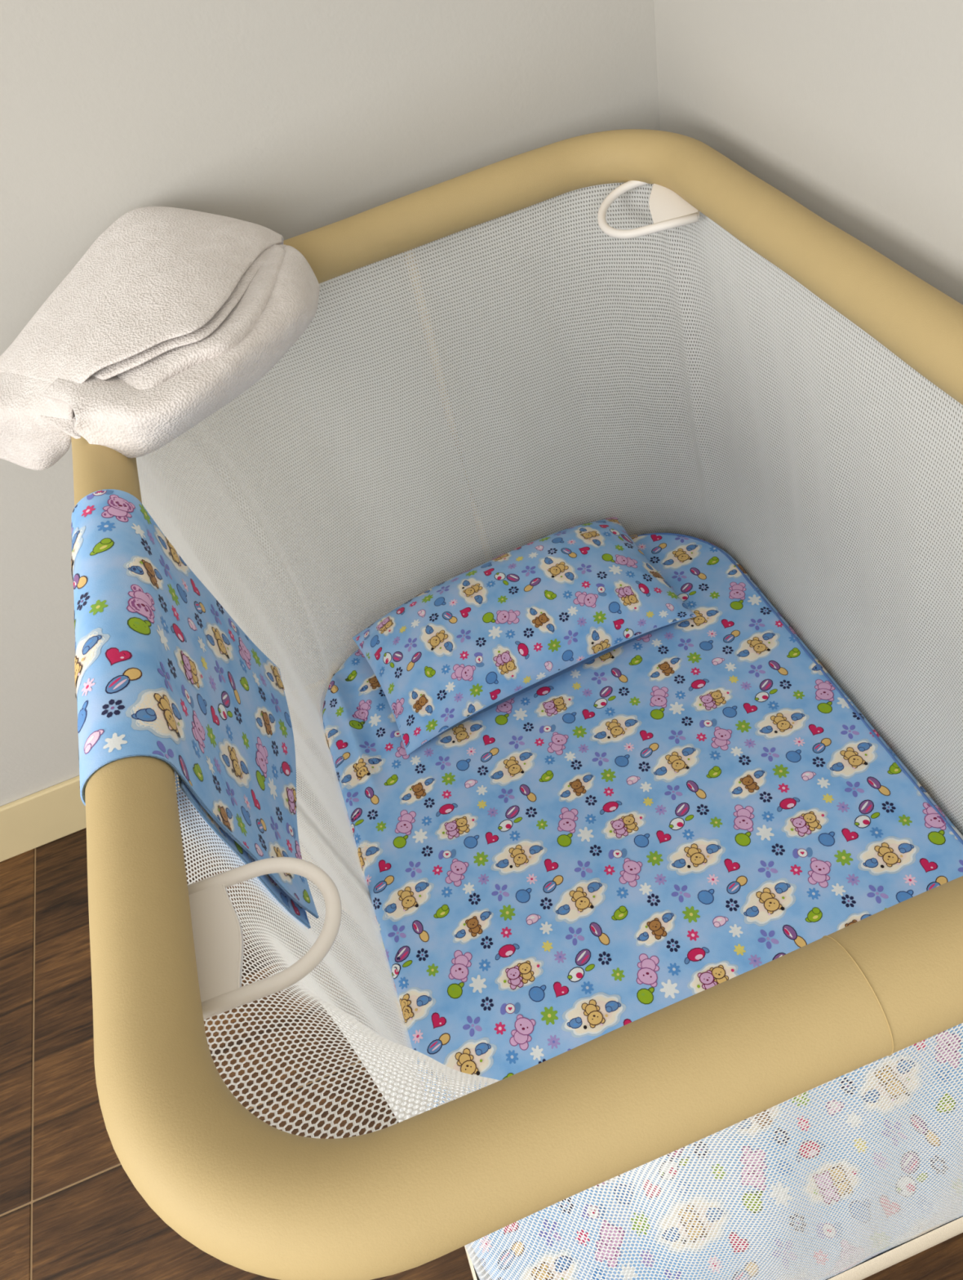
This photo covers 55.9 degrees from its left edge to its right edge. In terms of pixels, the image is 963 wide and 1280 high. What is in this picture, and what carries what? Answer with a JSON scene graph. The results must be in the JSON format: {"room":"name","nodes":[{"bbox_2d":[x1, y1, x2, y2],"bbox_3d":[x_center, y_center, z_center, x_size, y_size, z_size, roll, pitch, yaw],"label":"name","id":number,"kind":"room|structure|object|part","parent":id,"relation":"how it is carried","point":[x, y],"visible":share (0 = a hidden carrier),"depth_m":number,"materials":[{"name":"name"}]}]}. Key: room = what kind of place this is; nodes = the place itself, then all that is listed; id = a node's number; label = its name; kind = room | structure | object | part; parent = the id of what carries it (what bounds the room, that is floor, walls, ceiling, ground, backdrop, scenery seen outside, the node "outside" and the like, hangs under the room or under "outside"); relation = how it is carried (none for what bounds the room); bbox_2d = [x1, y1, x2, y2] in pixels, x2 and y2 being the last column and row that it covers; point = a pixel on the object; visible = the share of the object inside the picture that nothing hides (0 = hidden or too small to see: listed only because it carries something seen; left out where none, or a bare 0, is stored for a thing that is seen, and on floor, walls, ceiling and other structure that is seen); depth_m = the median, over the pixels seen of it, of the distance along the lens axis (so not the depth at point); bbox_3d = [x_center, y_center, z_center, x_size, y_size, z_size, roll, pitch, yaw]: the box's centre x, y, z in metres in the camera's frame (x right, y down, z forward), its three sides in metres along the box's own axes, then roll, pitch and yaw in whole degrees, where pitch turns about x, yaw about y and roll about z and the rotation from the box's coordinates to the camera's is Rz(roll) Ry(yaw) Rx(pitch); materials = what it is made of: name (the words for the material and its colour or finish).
{"room":"nursery","nodes":[
{"label":"nursery","id":0,"kind":"room"},
{"bbox_2d":[0,0,679,806],"bbox_3d":[-1.311,-0.411,0.784,3.343,2.600,0.120,-22,48,-4],"label":"wall","id":1,"kind":"structure","parent":0,"point":[291,118],"depth_m":1.07,"materials":[{"name":"paint"}]},
{"bbox_2d":[0,679,325,862],"bbox_3d":[-1.048,0.423,1.656,3.103,0.134,0.011,-22,48,-4],"label":"baseboard","id":2,"kind":"structure","parent":1,"relation":"attached to","point":[55,812],"depth_m":1.67,"materials":[{"name":"beige wood"}]},
{"bbox_2d":[0,738,962,1279],"bbox_3d":[-0.476,1.653,0.587,3.343,0.080,3.698,-22,48,-4],"label":"floor","id":3,"kind":"structure","parent":0,"point":[70,1209],"depth_m":1.37,"materials":[{"name":"wood"}]},
{"bbox_2d":[71,128,962,1279],"bbox_3d":[0.128,0.129,1.067,0.773,0.924,1.065,-22,48,-4],"label":"playpen","id":4,"kind":"object","parent":3,"relation":"on","point":[255,1196],"visible":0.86,"depth_m":0.85,"materials":[{"name":"beige plastic"}]},
{"bbox_2d":[0,206,319,470],"bbox_3d":[-0.359,-0.331,0.970,0.382,0.144,0.351,15,55,26],"label":"towel","id":5,"kind":"object","parent":4,"relation":"on","point":[170,315],"visible":1,"depth_m":0.88,"materials":[{"name":"white fabric"}]},
{"bbox_2d":[71,488,319,928],"bbox_3d":[-0.253,0.067,0.814,0.098,0.323,0.334,-22,48,-4],"label":"blanket","id":6,"kind":"object","parent":4,"relation":"hanging from","point":[163,672],"visible":0.94,"depth_m":0.74,"materials":[{"name":"blue fabric"}]},
{"bbox_3d":[-0.175,0.189,0.556,0.058,0.011,0.080,-22,48,-4],"label":"mounting plate","id":7,"kind":"part","parent":4,"relation":"part of","materials":[{"name":"white plastic"}]},
{"bbox_3d":[-0.222,0.185,0.982,0.040,0.652,0.016,-22,48,-4],"label":"support post","id":8,"kind":"part","parent":4,"relation":"part of","materials":[{"name":"white fabric"}]},
{"bbox_3d":[-0.032,-0.286,1.338,0.014,0.652,0.044,-22,48,-4],"label":"support post","id":9,"kind":"part","parent":4,"relation":"part of","materials":[{"name":"white fabric"}]},
{"bbox_2d":[322,533,962,1279],"bbox_3d":[0.197,0.252,1.177,0.695,0.069,0.981,-22,48,-4],"label":"mattress","id":10,"kind":"object","parent":4,"relation":"on","point":[691,806],"visible":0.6,"depth_m":1.13,"materials":[{"name":"blue fabric"}]},
{"bbox_2d":[352,516,696,755],"bbox_3d":[0.051,-0.042,1.360,0.472,0.105,0.239,-25,48,-7],"label":"pillow","id":11,"kind":"object","parent":10,"relation":"on","point":[504,627],"visible":1,"depth_m":1.31,"materials":[{"name":"blue fabric"}]},
{"bbox_3d":[0.223,-0.512,1.050,0.058,0.037,0.080,-1,50,14],"label":"mounting plate","id":12,"kind":"part","parent":4,"relation":"part of","materials":[{"name":"white plastic"}]},
{"bbox_2d":[653,0,962,834],"bbox_3d":[0.774,0.241,-0.330,0.120,2.600,3.578,-22,48,-4],"label":"wall","id":13,"kind":"structure","parent":0,"point":[852,110],"depth_m":0.89,"materials":[{"name":"paint"}]}
]}

